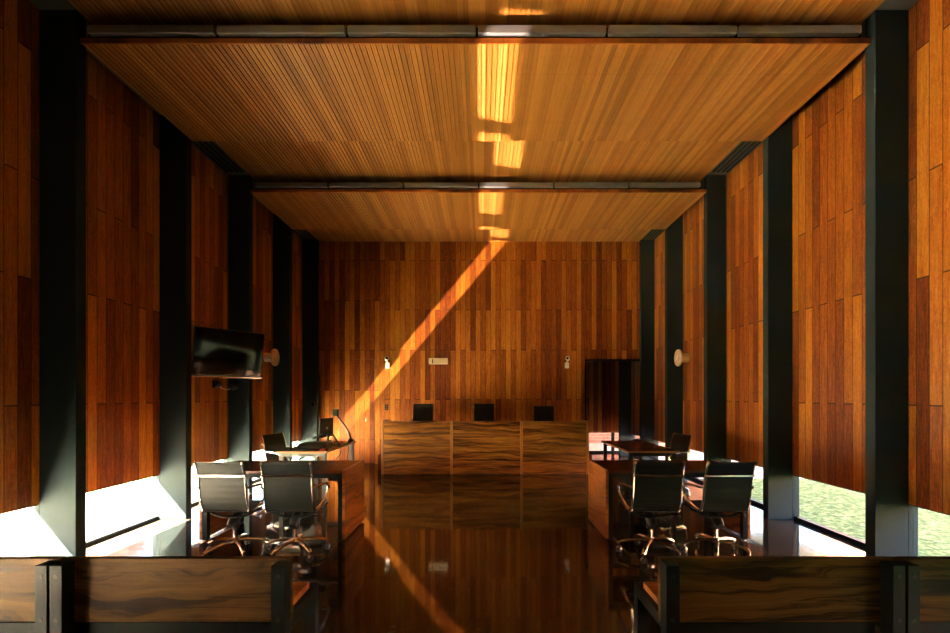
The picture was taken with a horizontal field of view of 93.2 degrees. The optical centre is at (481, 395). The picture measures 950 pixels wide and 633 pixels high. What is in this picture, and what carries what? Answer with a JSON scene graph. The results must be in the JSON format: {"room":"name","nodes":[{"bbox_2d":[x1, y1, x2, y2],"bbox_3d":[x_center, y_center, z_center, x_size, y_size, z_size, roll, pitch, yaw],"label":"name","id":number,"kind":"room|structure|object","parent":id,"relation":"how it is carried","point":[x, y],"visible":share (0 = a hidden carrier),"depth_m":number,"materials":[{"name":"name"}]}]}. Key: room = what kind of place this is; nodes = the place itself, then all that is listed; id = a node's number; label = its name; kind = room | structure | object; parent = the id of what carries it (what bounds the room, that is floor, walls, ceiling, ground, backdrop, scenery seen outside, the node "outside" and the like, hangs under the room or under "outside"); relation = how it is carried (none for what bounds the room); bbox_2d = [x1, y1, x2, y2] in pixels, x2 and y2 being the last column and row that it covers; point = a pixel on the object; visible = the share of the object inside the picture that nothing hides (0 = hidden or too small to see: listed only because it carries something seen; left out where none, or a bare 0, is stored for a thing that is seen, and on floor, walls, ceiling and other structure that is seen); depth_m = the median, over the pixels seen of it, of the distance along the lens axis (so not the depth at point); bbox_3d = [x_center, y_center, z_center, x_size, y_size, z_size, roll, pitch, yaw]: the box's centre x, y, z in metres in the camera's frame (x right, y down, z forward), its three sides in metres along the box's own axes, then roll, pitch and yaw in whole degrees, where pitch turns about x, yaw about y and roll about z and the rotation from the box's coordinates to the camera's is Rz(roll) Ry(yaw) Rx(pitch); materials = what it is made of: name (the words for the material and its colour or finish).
{"room":"courtroom","nodes":[
{"label":"courtroom","id":0,"kind":"room"},
{"bbox_2d":[0,0,301,513],"bbox_3d":[-4.133,-1.415,3.600,0.085,4.830,17.600,0,0,0],"label":"wall","id":1,"kind":"structure","parent":0,"point":[123,131],"depth_m":5.02,"materials":[{"name":"brown wood"}]},
{"bbox_2d":[0,505,36,514],"bbox_3d":[-4.135,1.286,3.430,0.060,0.569,1.436,0,0,0],"label":"window","id":2,"kind":"structure","parent":1,"relation":"in","point":[34,505],"depth_m":3.97,"materials":[{"name":"black metal"}]},
{"bbox_2d":[30,504,38,555],"bbox_3d":[-4.133,1.286,4.205,0.085,0.569,0.110,0,0,0],"label":"trim","id":3,"kind":"structure","parent":1,"relation":"attached to","point":[34,511],"depth_m":4.15,"materials":[{"name":"grey paint"}]},
{"bbox_2d":[86,475,157,546],"bbox_3d":[-4.135,1.286,4.980,0.060,0.569,1.436,0,0,0],"label":"window","id":4,"kind":"structure","parent":1,"relation":"in","point":[111,534],"depth_m":5.12,"materials":[{"name":"black metal"}]},
{"bbox_2d":[153,475,159,519],"bbox_3d":[-4.133,1.286,5.755,0.085,0.569,0.110,0,0,0],"label":"trim","id":5,"kind":"structure","parent":1,"relation":"attached to","point":[156,480],"depth_m":5.70,"materials":[{"name":"grey paint"}]},
{"bbox_2d":[28,0,318,240],"bbox_3d":[-3.920,-3.610,2.590,0.340,0.080,15.580,0,0,0],"label":"trim","id":6,"kind":"structure","parent":1,"relation":"attached to","point":[40,4],"depth_m":4.61,"materials":[{"name":"grey metal"}]},
{"bbox_2d":[192,458,226,506],"bbox_3d":[-4.135,1.286,6.530,0.060,0.569,1.436,0,0,0],"label":"window","id":7,"kind":"structure","parent":1,"relation":"in","point":[196,502],"depth_m":6.49,"materials":[{"name":"black metal"}]},
{"bbox_2d":[212,380,221,387],"bbox_3d":[-4.032,-0.180,6.860,0.118,0.120,0.110,0,0,0],"label":"wall speaker","id":8,"kind":"object","parent":1,"relation":"attached to","point":[215,383],"visible":1,"depth_m":6.82,"materials":[{"name":"black plastic"}]},
{"bbox_2d":[192,141,243,172],"bbox_3d":[-3.915,-3.559,6.575,0.290,0.022,1.150,0,0,0],"label":"air vent","id":9,"kind":"object","parent":1,"relation":"attached to","point":[209,148],"visible":0.64,"depth_m":6.65,"materials":[{"name":"black plastic"}]},
{"bbox_2d":[192,326,264,378],"bbox_3d":[-3.743,-0.582,6.413,0.734,0.666,0.930,0,0,35],"label":"television","id":10,"kind":"object","parent":1,"relation":"attached to","point":[216,352],"visible":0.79,"depth_m":6.19,"materials":[{"name":"black plastic"}]},
{"bbox_2d":[253,450,261,482],"bbox_3d":[-4.135,1.286,8.080,0.060,0.569,1.436,0,0,0],"label":"window","id":11,"kind":"structure","parent":1,"relation":"in","point":[256,479],"depth_m":8.23,"materials":[{"name":"black metal"}]},
{"bbox_2d":[263,349,279,365],"bbox_3d":[-3.986,-0.730,8.500,0.207,0.330,0.330,0,0,0],"label":"speaker","id":12,"kind":"object","parent":1,"relation":"attached to","point":[273,357],"visible":1,"depth_m":8.44},
{"bbox_2d":[292,229,315,239],"bbox_3d":[-3.915,-3.559,9.675,0.290,0.022,1.150,0,0,0],"label":"air vent","id":13,"kind":"object","parent":1,"relation":"attached to","point":[304,234],"visible":0.64,"depth_m":9.88,"materials":[{"name":"black plastic"}]},
{"bbox_2d":[67,0,884,241],"bbox_3d":[-0.055,-3.610,2.590,7.390,0.080,15.580,0,0,0],"label":"ceiling","id":14,"kind":"structure","parent":0,"point":[265,161],"depth_m":6.37,"materials":[{"name":"brown wood"}]},
{"bbox_2d":[80,38,870,140],"bbox_3d":[-0.055,-3.432,5.001,7.390,0.274,1.612,0,0,0],"label":"ceiling panel","id":15,"kind":"object","parent":14,"relation":"hanging from","point":[210,89],"visible":1,"depth_m":4.74,"materials":[{"name":"brown wood"}]},
{"bbox_2d":[87,25,861,37],"bbox_3d":[-0.065,-3.415,4.212,7.260,0.090,0.090,0,0,0],"label":"linear light","id":16,"kind":"object","parent":15,"relation":"attached to","point":[94,31],"visible":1,"depth_m":4.17,"materials":[{"name":"black metal"}]},
{"bbox_2d":[87,25,216,36],"bbox_3d":[-3.074,-3.409,4.192,1.178,0.078,0.050,0,0,0],"label":"diffuser","id":17,"kind":"object","parent":16,"relation":"attached to","point":[93,30],"depth_m":4.17,"materials":[{"name":"grey metal"}]},
{"bbox_2d":[217,25,345,36],"bbox_3d":[-1.865,-3.409,4.192,1.191,0.078,0.050,0,0,0],"label":"diffuser","id":18,"kind":"object","parent":16,"relation":"attached to","point":[222,30],"depth_m":4.17,"materials":[{"name":"grey metal"}]},
{"bbox_2d":[347,25,475,36],"bbox_3d":[-0.650,-3.409,4.192,1.191,0.078,0.050,0,0,0],"label":"diffuser","id":19,"kind":"object","parent":16,"relation":"attached to","point":[352,30],"depth_m":4.17,"materials":[{"name":"grey metal"}]},
{"bbox_2d":[478,25,605,36],"bbox_3d":[0.565,-3.409,4.192,1.191,0.078,0.050,0,0,0],"label":"diffuser","id":20,"kind":"object","parent":16,"relation":"attached to","point":[483,30],"depth_m":4.17,"materials":[{"name":"grey metal"}]},
{"bbox_2d":[608,25,736,36],"bbox_3d":[1.780,-3.409,4.192,1.191,0.078,0.050,0,0,0],"label":"diffuser","id":21,"kind":"object","parent":16,"relation":"attached to","point":[613,30],"depth_m":4.17,"materials":[{"name":"grey metal"}]},
{"bbox_2d":[737,25,861,36],"bbox_3d":[2.966,-3.409,4.192,1.134,0.078,0.050,0,0,0],"label":"diffuser","id":22,"kind":"object","parent":16,"relation":"attached to","point":[743,30],"depth_m":4.17,"materials":[{"name":"grey metal"}]},
{"bbox_2d":[250,189,705,228],"bbox_3d":[-0.055,-3.432,8.071,7.390,0.274,1.612,0,0,0],"label":"ceiling panel","id":23,"kind":"object","parent":14,"relation":"hanging from","point":[298,208],"visible":0.98,"depth_m":7.85,"materials":[{"name":"brown wood"}]},
{"bbox_2d":[254,182,700,188],"bbox_3d":[-0.065,-3.415,7.282,7.260,0.090,0.090,0,0,0],"label":"linear light","id":24,"kind":"object","parent":23,"relation":"attached to","point":[257,185],"visible":1,"depth_m":7.24,"materials":[{"name":"black metal"}]},
{"bbox_2d":[254,182,327,187],"bbox_3d":[-3.074,-3.409,7.262,1.178,0.078,0.050,0,0,0],"label":"diffuser","id":25,"kind":"object","parent":24,"relation":"attached to","point":[257,184],"depth_m":7.24,"materials":[{"name":"grey metal"}]},
{"bbox_2d":[329,182,402,187],"bbox_3d":[-1.865,-3.409,7.262,1.191,0.078,0.050,0,0,0],"label":"diffuser","id":26,"kind":"object","parent":24,"relation":"attached to","point":[331,184],"depth_m":7.24,"materials":[{"name":"grey metal"}]},
{"bbox_2d":[404,182,477,187],"bbox_3d":[-0.650,-3.409,7.262,1.191,0.078,0.050,0,0,0],"label":"diffuser","id":27,"kind":"object","parent":24,"relation":"attached to","point":[406,184],"depth_m":7.24,"materials":[{"name":"grey metal"}]},
{"bbox_2d":[480,182,552,187],"bbox_3d":[0.565,-3.409,7.262,1.191,0.078,0.050,0,0,0],"label":"diffuser","id":28,"kind":"object","parent":24,"relation":"attached to","point":[482,184],"depth_m":7.24,"materials":[{"name":"grey metal"}]},
{"bbox_2d":[555,182,628,187],"bbox_3d":[1.780,-3.409,7.262,1.191,0.078,0.050,0,0,0],"label":"diffuser","id":29,"kind":"object","parent":24,"relation":"attached to","point":[557,184],"depth_m":7.24,"materials":[{"name":"grey metal"}]},
{"bbox_2d":[629,182,699,187],"bbox_3d":[2.966,-3.409,7.262,1.134,0.078,0.050,0,0,0],"label":"diffuser","id":30,"kind":"object","parent":24,"relation":"attached to","point":[632,184],"depth_m":7.24,"materials":[{"name":"grey metal"}]},
{"bbox_2d":[75,453,879,632],"bbox_3d":[-0.070,1.695,3.575,8.360,0.250,17.950,0,0,0],"label":"floor","id":31,"kind":"structure","parent":0,"point":[428,553],"depth_m":4.59,"materials":[{"name":"wood"}]},
{"bbox_2d":[0,556,66,632],"bbox_3d":[-2.742,1.196,2.447,1.228,0.748,0.496,0,0,0],"label":"bench","id":32,"kind":"object","parent":31,"relation":"on","point":[24,580],"visible":0.66,"depth_m":2.27,"materials":[{"name":"brown wood"}]},
{"bbox_2d":[39,10,85,556],"bbox_3d":[-3.920,-1.000,4.205,0.339,5.139,0.110,0,0,0],"label":"steel column","id":33,"kind":"structure","parent":31,"relation":"on","point":[62,57],"depth_m":4.15,"materials":[{"name":"grey metal"}]},
{"bbox_2d":[160,115,191,519],"bbox_3d":[-3.920,-1.000,5.755,0.339,5.139,0.110,0,0,0],"label":"steel column","id":34,"kind":"structure","parent":31,"relation":"on","point":[175,146],"depth_m":5.70,"materials":[{"name":"grey metal"}]},
{"bbox_2d":[50,556,318,632],"bbox_3d":[-1.542,1.196,2.447,1.153,0.748,0.496,0,0,0],"label":"bench","id":35,"kind":"object","parent":31,"relation":"on","point":[89,594],"visible":1,"depth_m":2.27,"materials":[{"name":"brown wood"}]},
{"bbox_2d":[193,461,271,555],"bbox_3d":[-2.464,1.088,4.471,0.618,0.963,0.628,0,0,6],"label":"office chair","id":36,"kind":"object","parent":31,"relation":"on","point":[222,486],"visible":0.84,"depth_m":4.26,"materials":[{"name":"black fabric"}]},
{"bbox_2d":[228,175,252,492],"bbox_3d":[-3.920,-1.000,7.305,0.339,5.139,0.110,0,0,0],"label":"steel column","id":37,"kind":"structure","parent":31,"relation":"on","point":[240,199],"depth_m":7.25,"materials":[{"name":"grey metal"}]},
{"bbox_2d":[229,383,237,389],"bbox_3d":[-3.972,-0.150,7.205,0.118,0.120,0.110,0,0,0],"label":"wall speaker","id":38,"kind":"object","parent":37,"relation":"attached to","point":[233,386],"visible":1,"depth_m":7.16,"materials":[{"name":"black plastic"}]},
{"bbox_2d":[199,460,363,540],"bbox_3d":[-2.255,1.188,5.230,1.570,0.765,0.800,0,0,0],"label":"table","id":39,"kind":"object","parent":31,"relation":"on","point":[349,474],"visible":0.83,"depth_m":5.04,"materials":[{"name":"brown wood"}]},
{"bbox_2d":[260,432,303,459],"bbox_3d":[-3.124,1.088,7.215,0.628,0.963,0.618,0,0,22],"label":"office chair","id":40,"kind":"object","parent":31,"relation":"on","point":[272,443],"visible":0.27,"depth_m":7.22,"materials":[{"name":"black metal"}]},
{"bbox_2d":[273,214,291,459],"bbox_3d":[-3.920,-1.000,8.855,0.339,5.139,0.110,0,0,0],"label":"steel column","id":41,"kind":"structure","parent":31,"relation":"on","point":[282,233],"depth_m":8.80,"materials":[{"name":"grey metal"}]},
{"bbox_2d":[259,461,330,561],"bbox_3d":[-1.862,1.088,4.470,0.618,0.963,0.628,0,0,1],"label":"office chair","id":42,"kind":"object","parent":31,"relation":"on","point":[287,487],"visible":0.95,"depth_m":4.26,"materials":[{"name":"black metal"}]},
{"bbox_2d":[302,240,318,459],"bbox_3d":[-3.920,-1.000,10.295,0.339,5.139,0.110,0,0,0],"label":"steel column","id":43,"kind":"structure","parent":31,"relation":"on","point":[310,248],"depth_m":10.24,"materials":[{"name":"grey metal"}]},
{"bbox_2d":[311,401,314,409],"bbox_3d":[-3.840,0.210,10.223,0.100,0.200,0.033,0,0,0],"label":"thermostat","id":44,"kind":"object","parent":43,"relation":"attached to","point":[312,402],"visible":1,"depth_m":10.21,"materials":[{"name":"black plastic"}]},
{"bbox_2d":[276,441,355,499],"bbox_3d":[-2.630,1.188,7.308,0.748,0.765,1.524,0,0,0],"label":"desk","id":45,"kind":"object","parent":31,"relation":"on","point":[287,452],"visible":0.58,"depth_m":6.60,"materials":[{"name":"brown wood"}]},
{"bbox_2d":[291,448,321,449],"bbox_3d":[-2.620,0.794,6.730,0.400,0.020,0.140,0,0,0],"label":"keyboard","id":46,"kind":"object","parent":45,"relation":"on","point":[293,448],"visible":0.94,"depth_m":6.71,"materials":[{"name":"black plastic"}]},
{"bbox_2d":[297,442,332,447],"bbox_3d":[-2.605,0.769,7.050,0.450,0.070,0.340,0,0,0],"label":"equipment case","id":47,"kind":"object","parent":45,"relation":"on","point":[304,444],"visible":0.97,"depth_m":6.88,"materials":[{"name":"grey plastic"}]},
{"bbox_2d":[319,417,332,441],"bbox_3d":[-2.640,0.592,7.698,0.200,0.425,0.500,0,0,6],"label":"monitor","id":48,"kind":"object","parent":45,"relation":"on","point":[325,424],"visible":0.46,"depth_m":7.67,"materials":[{"name":"black plastic"}]},
{"bbox_2d":[313,432,340,445],"bbox_3d":[-2.525,0.699,7.330,0.451,0.210,0.080,0,0,0],"label":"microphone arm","id":49,"kind":"object","parent":45,"relation":"on","point":[332,434],"visible":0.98,"depth_m":7.32,"materials":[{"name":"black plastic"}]},
{"bbox_2d":[332,409,352,440],"bbox_3d":[-2.462,0.516,7.990,0.365,0.575,0.100,0,0,0],"label":"microphone","id":50,"kind":"object","parent":45,"relation":"on","point":[335,412],"visible":1,"depth_m":7.97,"materials":[{"name":"black plastic"}]},
{"bbox_2d":[381,420,588,474],"bbox_3d":[0.071,1.032,9.218,4.127,1.075,0.604,0,0,0],"label":"bench","id":51,"kind":"object","parent":31,"relation":"on","point":[407,447],"visible":0.98,"depth_m":8.92,"materials":[{"name":"brown wood"}]},
{"bbox_2d":[378,453,591,469],"bbox_3d":[0.075,1.410,9.954,4.550,0.320,0.849,0,0,0],"label":"platform","id":52,"kind":"object","parent":31,"relation":"on","point":[379,455],"visible":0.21,"depth_m":9.53,"materials":[{"name":"brown wood"}]},
{"bbox_2d":[410,403,434,420],"bbox_3d":[-1.280,0.706,9.704,0.624,1.086,0.623,0,0,0],"label":"chair","id":53,"kind":"object","parent":52,"relation":"on","point":[421,412],"visible":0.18,"depth_m":9.94,"materials":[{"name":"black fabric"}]},
{"bbox_2d":[471,404,496,420],"bbox_3d":[0.070,0.706,9.704,0.624,1.086,0.623,0,0,0],"label":"chair","id":54,"kind":"object","parent":52,"relation":"on","point":[481,412],"visible":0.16,"depth_m":9.94,"materials":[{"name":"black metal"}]},
{"bbox_2d":[533,406,554,420],"bbox_3d":[1.395,0.734,9.704,0.624,1.031,0.623,0,0,0],"label":"chair","id":55,"kind":"object","parent":52,"relation":"on","point":[540,413],"visible":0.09,"depth_m":9.95,"materials":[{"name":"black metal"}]},
{"bbox_2d":[619,361,630,455],"bbox_3d":[3.795,0.075,11.875,0.309,2.990,0.110,0,0,0],"label":"steel column","id":56,"kind":"structure","parent":31,"relation":"on","point":[624,366],"depth_m":11.82,"materials":[{"name":"grey metal"}]},
{"bbox_2d":[601,441,679,499],"bbox_3d":[2.530,1.188,7.338,0.748,0.765,1.524,0,0,0],"label":"desk","id":57,"kind":"object","parent":31,"relation":"on","point":[644,448],"visible":0.59,"depth_m":6.88,"materials":[{"name":"brown wood"}]},
{"bbox_2d":[632,439,642,442],"bbox_3d":[2.730,0.774,7.850,0.180,0.060,0.180,0,0,0],"label":"phone","id":58,"kind":"object","parent":57,"relation":"on","point":[633,440],"visible":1,"depth_m":7.79,"materials":[{"name":"black plastic"}]},
{"bbox_2d":[639,240,654,459],"bbox_3d":[3.795,-1.000,10.295,0.309,5.139,0.110,0,0,0],"label":"steel column","id":59,"kind":"structure","parent":31,"relation":"on","point":[646,247],"depth_m":10.24,"materials":[{"name":"grey metal"}]},
{"bbox_2d":[616,461,685,563],"bbox_3d":[1.656,1.088,4.472,0.618,0.963,0.628,0,0,7],"label":"office chair","id":60,"kind":"object","parent":31,"relation":"on","point":[657,487],"visible":0.94,"depth_m":4.26,"materials":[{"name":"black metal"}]},
{"bbox_2d":[588,460,750,540],"bbox_3d":[2.130,1.188,5.260,1.570,0.765,0.800,0,0,0],"label":"table","id":61,"kind":"object","parent":31,"relation":"on","point":[601,473],"visible":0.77,"depth_m":5.07,"materials":[{"name":"brown wood"}]},
{"bbox_2d":[649,433,693,495],"bbox_3d":[2.963,1.088,7.129,0.628,0.963,0.618,0,0,-8],"label":"office chair","id":62,"kind":"object","parent":31,"relation":"on","point":[680,442],"visible":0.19,"depth_m":7.13,"materials":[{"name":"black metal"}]},
{"bbox_2d":[665,214,682,459],"bbox_3d":[3.795,-1.000,8.855,0.309,5.139,0.110,0,0,0],"label":"steel column","id":63,"kind":"structure","parent":31,"relation":"on","point":[674,232],"depth_m":8.80,"materials":[{"name":"grey metal"}]},
{"bbox_2d":[704,175,725,461],"bbox_3d":[3.795,-1.000,7.305,0.309,5.139,0.110,0,0,0],"label":"steel column","id":64,"kind":"structure","parent":31,"relation":"on","point":[715,185],"depth_m":7.25,"materials":[{"name":"grey metal"}]},
{"bbox_2d":[681,461,756,555],"bbox_3d":[2.305,1.088,4.470,0.618,0.963,0.628,0,0,2],"label":"office chair","id":65,"kind":"object","parent":31,"relation":"on","point":[727,486],"visible":0.85,"depth_m":4.26,"materials":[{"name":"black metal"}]},
{"bbox_2d":[634,556,904,632],"bbox_3d":[1.492,1.196,2.447,1.173,0.748,0.496,0,0,0],"label":"bench","id":66,"kind":"object","parent":31,"relation":"on","point":[691,594],"visible":1,"depth_m":2.27,"materials":[{"name":"brown wood"}]},
{"bbox_2d":[763,115,791,519],"bbox_3d":[3.795,-1.000,5.755,0.309,5.139,0.110,0,0,0],"label":"steel column","id":67,"kind":"structure","parent":31,"relation":"on","point":[777,147],"depth_m":5.70,"materials":[{"name":"grey metal"}]},
{"bbox_2d":[865,10,908,556],"bbox_3d":[3.795,-1.000,4.205,0.309,5.139,0.110,0,0,0],"label":"steel column","id":68,"kind":"structure","parent":31,"relation":"on","point":[887,55],"depth_m":4.15,"materials":[{"name":"grey metal"}]},
{"bbox_2d":[888,556,949,632],"bbox_3d":[2.702,1.196,2.447,1.228,0.748,0.496,0,0,0],"label":"bench","id":69,"kind":"object","parent":31,"relation":"on","point":[927,578],"visible":0.59,"depth_m":2.27,"materials":[{"name":"brown wood"}]},
{"bbox_2d":[319,241,638,463],"bbox_3d":[-0.070,-1.080,10.450,8.040,5.300,0.140,0,0,0],"label":"wall","id":70,"kind":"structure","parent":0,"point":[506,317],"depth_m":10.38,"materials":[{"name":"brown wood"}]},
{"bbox_2d":[320,360,374,463],"bbox_3d":[-3.103,0.365,10.412,1.265,2.410,0.196,0,0,0],"label":"door","id":71,"kind":"structure","parent":70,"relation":"in","point":[348,386],"depth_m":10.38,"materials":[{"name":"brown wood"}]},
{"bbox_2d":[385,356,389,367],"bbox_3d":[-2.176,-0.777,10.316,0.111,0.275,0.125,0,0,0],"label":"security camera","id":72,"kind":"object","parent":70,"relation":"attached to","point":[387,364],"visible":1,"depth_m":10.31,"materials":[{"name":"white plastic"}]},
{"bbox_2d":[429,358,447,363],"bbox_3d":[-0.995,-0.800,10.333,0.440,0.140,0.092,0,0,0],"label":"emergency light","id":73,"kind":"object","parent":70,"relation":"attached to","point":[431,360],"visible":1,"depth_m":10.29,"materials":[{"name":"white plastic"}]},
{"bbox_2d":[565,356,569,367],"bbox_3d":[1.976,-0.777,10.316,0.111,0.275,0.125,0,0,0],"label":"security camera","id":74,"kind":"object","parent":70,"relation":"attached to","point":[567,358],"visible":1,"depth_m":10.31,"materials":[{"name":"white plastic"}]},
{"bbox_2d":[585,359,638,419],"bbox_3d":[3.169,0.360,10.452,1.562,2.420,0.156,0,0,0],"label":"trim","id":75,"kind":"structure","parent":70,"relation":"attached to","point":[585,359],"depth_m":10.37,"materials":[{"name":"black metal"}]},
{"bbox_2d":[586,361,618,431],"bbox_3d":[2.575,-0.215,12.450,2.750,2.430,0.100,0,0,0],"label":"wall","id":76,"kind":"structure","parent":0,"point":[602,377],"depth_m":12.40,"materials":[{"name":"brown wood"}]},
{"bbox_2d":[589,432,618,452],"bbox_3d":[2.575,1.286,12.450,2.750,0.569,0.060,0,0,0],"label":"window","id":77,"kind":"structure","parent":76,"relation":"in","point":[612,433],"depth_m":12.42,"materials":[{"name":"black metal"}]},
{"bbox_2d":[631,0,949,513],"bbox_3d":[3.993,-1.415,3.600,0.085,4.830,17.600,0,0,0],"label":"wall","id":78,"kind":"structure","parent":0,"point":[828,131],"depth_m":5.07,"materials":[{"name":"brown wood"}]},
{"bbox_2d":[642,229,664,239],"bbox_3d":[3.790,-3.559,9.675,0.260,0.022,1.150,0,0,0],"label":"air vent","id":79,"kind":"object","parent":78,"relation":"attached to","point":[653,233],"visible":0.64,"depth_m":9.86,"materials":[{"name":"black plastic"}]},
{"bbox_2d":[674,349,689,365],"bbox_3d":[3.845,-0.730,8.600,0.207,0.330,0.330,0,0,0],"label":"speaker","id":80,"kind":"object","parent":78,"relation":"attached to","point":[679,357],"visible":1,"depth_m":8.54},
{"bbox_2d":[690,449,703,483],"bbox_3d":[3.995,1.286,8.080,0.060,0.569,1.436,0,0,0],"label":"window","id":81,"kind":"structure","parent":78,"relation":"in","point":[695,479],"depth_m":8.24,"materials":[{"name":"glass"}]},
{"bbox_2d":[712,141,761,172],"bbox_3d":[3.790,-3.559,6.575,0.260,0.022,1.150,0,0,0],"label":"air vent","id":82,"kind":"object","parent":78,"relation":"attached to","point":[744,148],"visible":0.64,"depth_m":6.65,"materials":[{"name":"black metal"}]},
{"bbox_2d":[727,458,762,506],"bbox_3d":[3.995,1.286,6.530,0.060,0.569,1.436,0,0,0],"label":"window","id":83,"kind":"structure","parent":78,"relation":"in","point":[753,501],"depth_m":6.49,"materials":[{"name":"black metal"}]},
{"bbox_2d":[641,0,918,239],"bbox_3d":[3.795,-3.610,2.590,0.310,0.080,15.580,0,0,0],"label":"trim","id":84,"kind":"structure","parent":78,"relation":"attached to","point":[887,4],"depth_m":4.15,"materials":[{"name":"grey metal"}]},
{"bbox_2d":[792,475,798,519],"bbox_3d":[3.993,1.286,5.755,0.085,0.569,0.110,0,0,0],"label":"trim","id":85,"kind":"structure","parent":78,"relation":"attached to","point":[795,480],"depth_m":5.70,"materials":[{"name":"grey paint"}]},
{"bbox_2d":[909,504,917,555],"bbox_3d":[3.993,1.286,4.205,0.085,0.569,0.110,0,0,0],"label":"trim","id":86,"kind":"structure","parent":78,"relation":"attached to","point":[913,511],"depth_m":4.15,"materials":[{"name":"grey paint"}]},
{"bbox_2d":[911,505,949,514],"bbox_3d":[3.995,1.286,3.430,0.060,0.569,1.436,0,0,0],"label":"window","id":87,"kind":"structure","parent":78,"relation":"in","point":[911,505],"depth_m":3.96,"materials":[{"name":"black metal"}]},
{"label":"outside","id":88,"kind":"structure","parent":0,"visible":0},
{"bbox_2d":[589,443,618,450],"bbox_3d":[-0.070,1.735,15.275,8.380,0.270,5.450,0,0,0],"label":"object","id":89,"kind":"structure","parent":88,"point":[592,446],"depth_m":13.95,"materials":[{"name":"concrete"}]},
{"bbox_2d":[589,433,663,442],"bbox_3d":[1.500,0.285,15.350,15.000,2.630,0.300,0,0,0],"label":"brick wall","id":90,"kind":"structure","parent":89,"relation":"on","point":[593,437],"depth_m":15.20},
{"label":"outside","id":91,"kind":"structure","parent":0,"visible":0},
{"bbox_2d":[0,441,297,555],"bbox_3d":[-10.130,1.735,2.000,11.740,0.270,32.000,0,0,0],"label":"window","id":92,"kind":"structure","parent":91,"point":[110,509],"depth_m":6.11,"materials":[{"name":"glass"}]},
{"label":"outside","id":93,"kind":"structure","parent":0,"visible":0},
{"bbox_2d":[702,475,949,555],"bbox_3d":[10.060,1.740,-2.625,11.880,0.260,22.750,0,0,0],"label":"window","id":94,"kind":"structure","parent":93,"point":[839,509],"depth_m":6.05,"materials":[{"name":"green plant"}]},
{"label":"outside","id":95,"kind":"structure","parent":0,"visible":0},
{"bbox_2d":[658,443,804,478],"bbox_3d":[10.060,1.735,2.000,11.880,0.270,32.000,0,0,0],"label":"paving","id":96,"kind":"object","parent":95,"point":[693,455],"depth_m":11.49,"materials":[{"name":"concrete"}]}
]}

